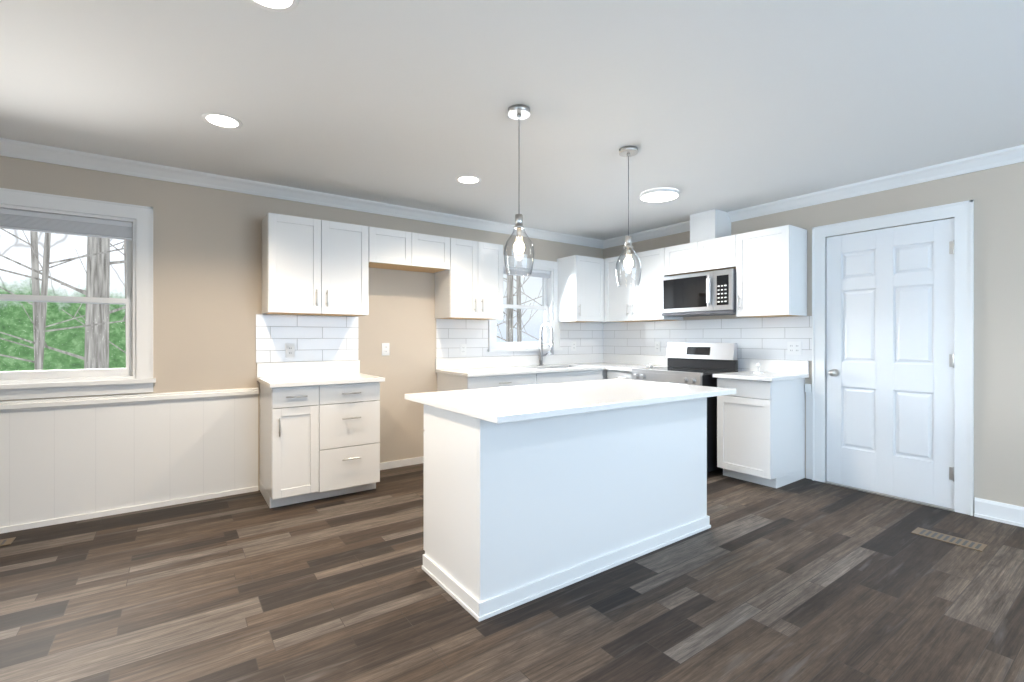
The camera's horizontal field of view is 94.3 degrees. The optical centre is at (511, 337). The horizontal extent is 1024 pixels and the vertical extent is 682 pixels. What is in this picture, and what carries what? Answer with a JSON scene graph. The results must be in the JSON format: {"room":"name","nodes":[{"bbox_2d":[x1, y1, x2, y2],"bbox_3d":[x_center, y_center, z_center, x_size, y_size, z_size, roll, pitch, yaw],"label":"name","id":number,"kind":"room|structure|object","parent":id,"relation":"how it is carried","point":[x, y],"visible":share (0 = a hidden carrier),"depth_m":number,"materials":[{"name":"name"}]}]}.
{"room":"kitchen","nodes":[
{"label":"kitchen","id":0,"kind":"room"},
{"bbox_2d":[0,156,602,489],"bbox_3d":[-1.501,-0.005,4.277,6.750,2.450,0.150,0,0,-35],"label":"wall","id":1,"kind":"structure","parent":0,"point":[207,275],"depth_m":3.71,"materials":[{"name":"beige paint"}]},
{"bbox_2d":[0,188,155,399],"bbox_3d":[-3.104,-0.274,3.105,1.240,1.323,0.200,0,0,-35],"label":"window","id":2,"kind":"structure","parent":1,"relation":"in","point":[135,375],"depth_m":3.27,"materials":[{"name":"white wood"}]},
{"bbox_2d":[0,208,132,240],"bbox_3d":[-3.098,-0.756,3.097,0.972,0.123,0.031,0,0,-35],"label":"window blind","id":3,"kind":"object","parent":2,"relation":"attached to","point":[12,219],"visible":0.96,"depth_m":3.16,"materials":[{"name":"white"}]},
{"bbox_2d":[0,397,257,526],"bbox_3d":[-3.119,0.843,3.029,2.665,0.755,0.007,0,0,-35],"label":"wainscoting","id":4,"kind":"structure","parent":1,"relation":"attached to","point":[57,463],"depth_m":3.31,"materials":[{"name":"white wood"}]},
{"bbox_2d":[0,388,258,412],"bbox_3d":[-3.113,0.433,3.019,2.665,0.070,0.030,0,0,-35],"label":"trim","id":5,"kind":"structure","parent":1,"relation":"attached to","point":[51,404],"depth_m":3.29,"materials":[{"name":"white wood"}]},
{"bbox_2d":[0,456,423,533],"bbox_3d":[-2.472,1.188,3.482,4.245,0.065,0.020,0,0,-35],"label":"baseboard","id":6,"kind":"structure","parent":1,"relation":"attached to","point":[392,464],"depth_m":3.39,"materials":[{"name":"white wood"}]},
{"bbox_2d":[0,138,602,248],"bbox_3d":[-1.496,-1.186,4.140,6.600,0.088,0.080,0,0,-35],"label":"crown molding","id":7,"kind":"structure","parent":1,"relation":"attached to","point":[44,153],"depth_m":3.73,"materials":[{"name":"white wood"}]},
{"bbox_2d":[256,314,357,362],"bbox_3d":[-1.714,0.004,4.028,0.815,0.390,0.008,0,0,-35],"label":"tile backsplash","id":8,"kind":"structure","parent":1,"relation":"attached to","point":[322,338],"depth_m":4.01,"materials":[{"name":"white tile"}]},
{"bbox_2d":[285,344,294,357],"bbox_3d":[-1.837,0.105,3.930,0.072,0.116,0.008,0,0,-35],"label":"electrical outlet","id":9,"kind":"object","parent":8,"relation":"attached to","point":[289,350],"visible":1,"depth_m":3.93,"materials":[{"name":"white plastic"}]},
{"bbox_2d":[262,213,368,316],"bbox_3d":[-1.599,-0.566,3.889,0.760,0.748,0.364,0,0,-35],"label":"upper cabinet","id":10,"kind":"object","parent":1,"relation":"attached to","point":[310,266],"visible":1,"depth_m":3.74,"materials":[{"name":"white wood"}]},
{"bbox_2d":[382,343,389,355],"bbox_3d":[-1.174,0.105,4.413,0.072,0.116,0.008,0,0,-35],"label":"outlet","id":11,"kind":"object","parent":1,"relation":"attached to","point":[385,348],"visible":1,"depth_m":4.41,"materials":[{"name":"white plastic"}]},
{"bbox_2d":[369,226,449,272],"bbox_3d":[-0.985,-0.790,4.348,0.768,0.300,0.331,0,0,-35],"label":"upper cabinet","id":12,"kind":"object","parent":1,"relation":"attached to","point":[402,250],"visible":0.85,"depth_m":4.21,"materials":[{"name":"white wood"}]},
{"bbox_2d":[435,238,502,319],"bbox_3d":[-0.417,-0.566,4.732,0.600,0.748,0.364,0,0,-35],"label":"upper cabinet","id":13,"kind":"object","parent":1,"relation":"attached to","point":[469,284],"visible":0.96,"depth_m":4.59,"materials":[{"name":"white wood"}]},
{"bbox_2d":[436,319,602,357],"bbox_3d":[0.209,0.004,5.398,2.361,0.390,0.008,0,0,-35],"label":"tile backsplash","id":14,"kind":"structure","parent":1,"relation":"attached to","point":[452,335],"depth_m":5.03,"materials":[{"name":"white tile"}]},
{"bbox_2d":[460,344,465,354],"bbox_3d":[-0.501,0.120,4.881,0.072,0.116,0.008,0,0,-35],"label":"outlet","id":15,"kind":"object","parent":14,"relation":"attached to","point":[462,349],"visible":1,"depth_m":4.88,"materials":[{"name":"white plastic"}]},
{"bbox_2d":[571,341,575,350],"bbox_3d":[0.753,0.100,5.775,0.072,0.116,0.008,0,0,-35],"label":"outlet","id":16,"kind":"object","parent":14,"relation":"attached to","point":[573,345],"visible":1,"depth_m":5.77,"materials":[{"name":"white plastic"}]},
{"bbox_2d":[487,255,562,351],"bbox_3d":[0.122,-0.376,5.403,1.030,1.048,0.200,0,0,-35],"label":"window","id":17,"kind":"structure","parent":1,"relation":"in","point":[549,302],"depth_m":5.52,"materials":[{"name":"white wood"}]},
{"bbox_2d":[503,266,549,278],"bbox_3d":[0.128,-0.747,5.394,0.772,0.083,0.031,0,0,-35],"label":"blinds","id":18,"kind":"object","parent":17,"relation":"attached to","point":[540,274],"visible":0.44,"depth_m":5.41,"materials":[{"name":"white"}]},
{"bbox_2d":[557,255,603,321],"bbox_3d":[0.820,-0.566,5.613,0.452,0.748,0.364,0,0,-35],"label":"upper cabinet","id":19,"kind":"object","parent":1,"relation":"attached to","point":[580,288],"visible":0.98,"depth_m":5.49,"materials":[{"name":"white wood"}]},
{"bbox_2d":[0,463,1023,681],"bbox_3d":[0.396,1.280,1.485,6.900,0.120,6.900,0,0,-35],"label":"floor","id":20,"kind":"structure","parent":0,"point":[805,580],"depth_m":2.20,"materials":[{"name":"brown wood"}]},
{"bbox_2d":[0,537,15,545],"bbox_3d":[-3.118,1.218,2.764,0.300,0.004,0.120,0,0,-35],"label":"floor vent","id":21,"kind":"object","parent":20,"relation":"in","point":[7,541],"visible":1,"depth_m":2.83,"materials":[{"name":"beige metal"}]},
{"bbox_2d":[259,382,379,507],"bbox_3d":[-1.527,0.782,3.775,0.775,0.875,0.634,0,0,-35],"label":"base cabinet","id":22,"kind":"object","parent":20,"relation":"on","point":[316,442],"visible":0.9,"depth_m":3.53,"materials":[{"name":"white wood"}]},
{"bbox_2d":[257,360,384,387],"bbox_3d":[-1.523,0.272,3.773,0.820,0.144,0.643,0,0,-35],"label":"countertop","id":23,"kind":"structure","parent":22,"relation":"on","point":[283,374],"depth_m":3.87,"materials":[{"name":"stone"}]},
{"bbox_2d":[437,373,535,391],"bbox_3d":[-0.243,0.782,4.690,0.782,0.875,0.634,0,0,-35],"label":"base cabinet","id":24,"kind":"object","parent":20,"relation":"on","point":[447,382],"visible":0.1,"depth_m":4.46,"materials":[{"name":"white wood"}]},
{"bbox_2d":[422,397,710,621],"bbox_3d":[0.385,0.782,2.801,1.746,0.875,0.632,0,0,-35],"label":"kitchen island","id":25,"kind":"object","parent":20,"relation":"on","point":[517,513],"visible":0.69,"depth_m":2.36,"materials":[{"name":"white wood"}]},
{"bbox_2d":[405,378,735,423],"bbox_3d":[0.390,0.329,2.795,1.770,0.030,0.940,0,0,-35],"label":"island countertop","id":26,"kind":"structure","parent":25,"relation":"on","point":[499,405],"depth_m":2.52,"materials":[{"name":"stone"}]},
{"bbox_2d":[535,367,602,383],"bbox_3d":[0.457,0.782,5.189,0.933,0.875,0.634,0,0,-35],"label":"base cabinet","id":27,"kind":"object","parent":20,"relation":"on","point":[562,377],"visible":0.02,"depth_m":4.93,"materials":[{"name":"white wood"}]},
{"bbox_2d":[435,354,628,376],"bbox_3d":[0.396,0.272,5.127,2.370,0.144,0.663,0,0,-35],"label":"countertop","id":28,"kind":"structure","parent":27,"relation":"on","point":[482,366],"depth_m":5.04,"materials":[{"name":"stone"}]},
{"bbox_2d":[539,322,553,365],"bbox_3d":[0.417,0.069,5.348,0.132,0.488,0.238,0,0,-35],"label":"faucet","id":29,"kind":"object","parent":28,"relation":"on","point":[551,344],"visible":1,"depth_m":5.38,"materials":[{"name":"silver metal"}]},
{"bbox_2d":[603,369,606,379],"bbox_3d":[1.080,0.782,5.665,0.631,0.875,0.580,0,0,-35],"label":"cabinet filler","id":30,"kind":"object","parent":20,"relation":"on","point":[604,373],"depth_m":5.27,"materials":[{"name":"white wood"}]},
{"bbox_2d":[607,370,631,378],"bbox_3d":[1.408,0.782,5.202,0.634,0.875,0.450,0,0,-35],"label":"base cabinet","id":31,"kind":"object","parent":20,"relation":"on","point":[614,374],"visible":0.12,"depth_m":5.08,"materials":[{"name":"white wood"}]},
{"bbox_2d":[605,355,666,370],"bbox_3d":[1.406,0.272,5.182,0.660,0.144,0.420,0,0,-35],"label":"countertop","id":32,"kind":"structure","parent":31,"relation":"on","point":[612,362],"depth_m":5.50,"materials":[{"name":"stone"}]},
{"bbox_2d":[632,343,737,471],"bbox_3d":[1.648,0.635,4.612,0.671,1.170,0.764,0,0,-35],"label":"range","id":33,"kind":"object","parent":20,"relation":"on","point":[699,364],"visible":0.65,"depth_m":4.53,"materials":[{"name":"silver metal"}]},
{"bbox_2d":[717,378,804,487],"bbox_3d":[2.176,0.782,4.152,0.601,0.875,0.462,0,0,-35],"label":"base cabinet","id":34,"kind":"object","parent":20,"relation":"on","point":[761,432],"visible":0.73,"depth_m":3.96,"materials":[{"name":"white wood"}]},
{"bbox_2d":[713,359,808,381],"bbox_3d":[2.164,0.272,4.133,0.643,0.144,0.510,0,0,-35],"label":"countertop","id":35,"kind":"structure","parent":34,"relation":"on","point":[776,370],"depth_m":4.18,"materials":[{"name":"stone"}]},
{"bbox_2d":[753,363,763,373],"bbox_3d":[2.177,0.266,4.190,0.060,0.094,0.060,0,0,-35],"label":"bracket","id":36,"kind":"object","parent":35,"relation":"on","point":[758,365],"visible":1,"depth_m":4.17,"materials":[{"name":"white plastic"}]},
{"bbox_2d":[911,527,987,551],"bbox_3d":[2.645,1.218,2.878,0.140,0.004,0.320,0,0,-35],"label":"floor vent","id":37,"kind":"object","parent":20,"relation":"in","point":[977,546],"visible":1,"depth_m":2.86,"materials":[{"name":"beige metal"}]},
{"bbox_2d":[0,0,1023,239],"bbox_3d":[0.396,-1.290,1.485,6.900,0.120,6.900,0,0,-35],"label":"ceiling","id":38,"kind":"structure","parent":0,"point":[721,105],"depth_m":2.40,"materials":[{"name":"white paint"}]},
{"bbox_2d":[201,112,242,128],"bbox_3d":[-1.639,-1.228,2.687,0.200,0.003,0.200,0,0,-35],"label":"recessed light","id":39,"kind":"object","parent":38,"relation":"in","point":[223,120],"visible":1,"depth_m":2.68,"materials":[{"name":"white plastic"}]},
{"bbox_2d":[248,0,298,11],"bbox_3d":[-0.868,-1.228,1.690,0.200,0.003,0.200,0,0,-35],"label":"recessed light","id":40,"kind":"object","parent":38,"relation":"in","point":[275,4],"visible":1,"depth_m":1.75,"materials":[{"name":"white plastic"}]},
{"bbox_2d":[456,175,480,183],"bbox_3d":[-0.339,-1.228,3.688,0.200,0.003,0.200,0,0,-35],"label":"recessed light","id":41,"kind":"object","parent":38,"relation":"in","point":[467,179],"visible":1,"depth_m":3.68,"materials":[{"name":"white plastic"}]},
{"bbox_2d":[504,104,533,275],"bbox_3d":[0.038,-0.784,2.556,0.164,0.889,0.164,0,0,-35],"label":"pendant light","id":42,"kind":"object","parent":38,"relation":"hanging from","point":[518,112],"visible":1,"depth_m":2.54,"materials":[{"name":"clear glass"}]},
{"bbox_2d":[616,146,640,286],"bbox_3d":[0.759,-0.784,3.095,0.164,0.889,0.164,0,0,-35],"label":"pendant light","id":43,"kind":"object","parent":38,"relation":"hanging from","point":[628,151],"visible":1,"depth_m":3.08,"materials":[{"name":"clear glass"}]},
{"bbox_2d":[640,188,678,201],"bbox_3d":[1.255,-1.214,4.037,0.320,0.031,0.320,0,0,-35],"label":"recessed light","id":44,"kind":"object","parent":38,"relation":"in","point":[659,194],"visible":1,"depth_m":4.00,"materials":[{"name":"white plastic"}]},
{"bbox_2d":[603,162,1023,506],"bbox_3d":[3.145,-0.005,3.443,0.150,2.450,6.600,0,0,-35],"label":"wall","id":45,"kind":"structure","parent":0,"point":[996,194],"depth_m":3.21,"materials":[{"name":"beige paint"}]},
{"bbox_2d":[585,322,616,322],"bbox_3d":[1.124,-0.566,5.864,0.329,0.748,0.308,0,0,-35],"label":"cabinet filler","id":46,"kind":"object","parent":45,"relation":"attached to","point":[600,322],"visible":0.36,"depth_m":5.90,"materials":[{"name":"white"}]},
{"bbox_2d":[604,248,682,321],"bbox_3d":[1.458,-0.566,5.364,0.364,0.748,0.845,0,0,-35],"label":"upper cabinet","id":47,"kind":"object","parent":45,"relation":"attached to","point":[641,302],"visible":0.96,"depth_m":5.24,"materials":[{"name":"white wood"}]},
{"bbox_2d":[661,269,735,316],"bbox_3d":[1.897,-0.426,4.681,0.441,0.398,0.760,0,0,-35],"label":"microwave","id":48,"kind":"object","parent":45,"relation":"attached to","point":[710,293],"visible":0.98,"depth_m":4.54,"materials":[{"name":"silver metal"}]},
{"bbox_2d":[665,235,735,275],"bbox_3d":[1.941,-0.794,4.715,0.331,0.292,0.768,0,0,-35],"label":"upper cabinet","id":49,"kind":"object","parent":45,"relation":"attached to","point":[714,254],"visible":0.75,"depth_m":4.58,"materials":[{"name":"white wood"}]},
{"bbox_2d":[603,316,811,371],"bbox_3d":[1.879,0.115,5.082,0.008,0.611,2.442,0,0,-35],"label":"tile backsplash","id":50,"kind":"structure","parent":45,"relation":"attached to","point":[769,338],"depth_m":4.72,"materials":[{"name":"white tile"}]},
{"bbox_2d":[655,342,659,351],"bbox_3d":[1.651,0.100,5.388,0.008,0.116,0.072,0,0,-35],"label":"outlet","id":51,"kind":"object","parent":50,"relation":"attached to","point":[657,346],"visible":1,"depth_m":5.38,"materials":[{"name":"white plastic"}]},
{"bbox_2d":[787,342,801,354],"bbox_3d":[2.498,0.090,4.198,0.008,0.116,0.115,0,0,-35],"label":"outlet","id":52,"kind":"object","parent":50,"relation":"attached to","point":[794,348],"visible":1,"depth_m":4.20,"materials":[{"name":"white plastic"}]},
{"bbox_2d":[690,209,730,242],"bbox_3d":[1.972,-1.085,4.713,0.283,0.287,0.270,0,0,-35],"label":"enclosure","id":53,"kind":"object","parent":45,"relation":"attached to","point":[710,224],"visible":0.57,"depth_m":4.61,"materials":[{"name":"white"}]},
{"bbox_2d":[736,225,806,317],"bbox_3d":[2.284,-0.566,4.204,0.364,0.748,0.458,0,0,-35],"label":"upper cabinet","id":54,"kind":"object","parent":45,"relation":"attached to","point":[771,272],"visible":1,"depth_m":4.08,"materials":[{"name":"white wood"}]},
{"bbox_2d":[805,384,811,391],"bbox_3d":[2.566,0.433,4.103,0.028,0.070,0.050,0,0,-35],"label":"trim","id":55,"kind":"structure","parent":45,"relation":"attached to","point":[808,387],"depth_m":4.09,"materials":[{"name":"white wood"}]},
{"bbox_2d":[806,392,811,478],"bbox_3d":[2.574,0.844,4.109,0.007,0.752,0.050,0,0,-35],"label":"trim","id":56,"kind":"structure","parent":45,"relation":"attached to","point":[808,435],"depth_m":4.11,"materials":[{"name":"white paint"}]},
{"bbox_2d":[603,145,1023,248],"bbox_3d":[3.051,-1.186,3.377,0.080,0.088,6.600,0,0,-35],"label":"crown molding","id":57,"kind":"structure","parent":45,"relation":"attached to","point":[1002,157],"depth_m":3.75,"materials":[{"name":"white wood"}]},
{"bbox_2d":[824,218,953,511],"bbox_3d":[2.896,0.186,3.680,0.180,2.068,0.818,0,0,-35],"label":"door","id":58,"kind":"structure","parent":45,"relation":"in","point":[890,362],"depth_m":3.64,"materials":[{"name":"white paint"},{"name":"wood"},{"name":"brushed nickel"}]},
{"bbox_2d":[812,200,973,515],"bbox_3d":[2.931,0.137,3.709,0.163,2.167,1.006,0,0,-35],"label":"door frame","id":59,"kind":"structure","parent":45,"relation":"attached to","point":[962,213],"depth_m":3.33,"materials":[{"name":"white wood"}]},
{"bbox_2d":[974,497,1023,526],"bbox_3d":[4.079,1.157,1.979,0.028,0.125,3.130,0,0,-35],"label":"baseboard","id":60,"kind":"structure","parent":45,"relation":"attached to","point":[1010,514],"depth_m":3.15,"materials":[{"name":"white wood"}]},
{"label":"outside","id":61,"kind":"structure","parent":0,"visible":0},
{"bbox_2d":[0,229,543,371],"bbox_3d":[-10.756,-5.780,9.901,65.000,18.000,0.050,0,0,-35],"label":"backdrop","id":62,"kind":"structure","parent":61,"point":[7,242],"depth_m":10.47,"materials":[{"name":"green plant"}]},
{"bbox_3d":[-7.971,1.770,5.992,65.000,0.100,9.550,0,0,-35],"label":"ground","id":63,"kind":"structure","parent":61,"visible":0},
{"bbox_2d":[0,228,124,369],"bbox_3d":[-7.790,-3.030,7.784,2.715,9.502,0.255,0,0,-35],"label":"tree","id":64,"kind":"object","parent":63,"relation":"on","point":[35,288],"depth_m":7.69,"materials":[{"name":"grey plant"}]},
{"bbox_2d":[0,230,125,368],"bbox_3d":[-6.197,-3.030,7.265,3.305,9.503,0.350,0,0,-35],"label":"tree","id":65,"kind":"object","parent":63,"relation":"on","point":[100,260],"depth_m":7.07,"materials":[{"name":"grey plant"}]},
{"bbox_2d":[0,233,125,370],"bbox_3d":[-6.100,-2.530,6.173,3.236,8.503,0.240,0,0,-35],"label":"tree","id":66,"kind":"object","parent":63,"relation":"on","point":[42,323],"depth_m":6.10,"materials":[{"name":"grey plant"}]},
{"bbox_2d":[61,240,125,352],"bbox_3d":[-7.220,-3.030,9.407,2.688,9.502,0.274,0,0,-35],"label":"tree","id":67,"kind":"object","parent":63,"relation":"on","point":[124,254],"depth_m":9.12,"materials":[{"name":"grey plant"}]},
{"bbox_2d":[497,275,530,341],"bbox_3d":[-0.352,-3.030,12.440,2.743,9.502,0.302,0,0,-35],"label":"tree","id":68,"kind":"object","parent":63,"relation":"on","point":[509,337],"depth_m":12.51,"materials":[{"name":"grey plant"}]},
{"bbox_2d":[497,276,541,341],"bbox_3d":[0.150,-3.030,13.552,3.112,9.502,0.274,0,0,-35],"label":"tree","id":69,"kind":"object","parent":63,"relation":"on","point":[519,334],"depth_m":13.45,"materials":[{"name":"grey plant"}]},
{"bbox_2d":[504,276,541,340],"bbox_3d":[0.950,-3.030,13.396,3.438,9.502,0.255,0,0,-35],"label":"tree","id":70,"kind":"object","parent":63,"relation":"on","point":[518,313],"depth_m":12.99,"materials":[{"name":"plant"}]}
]}

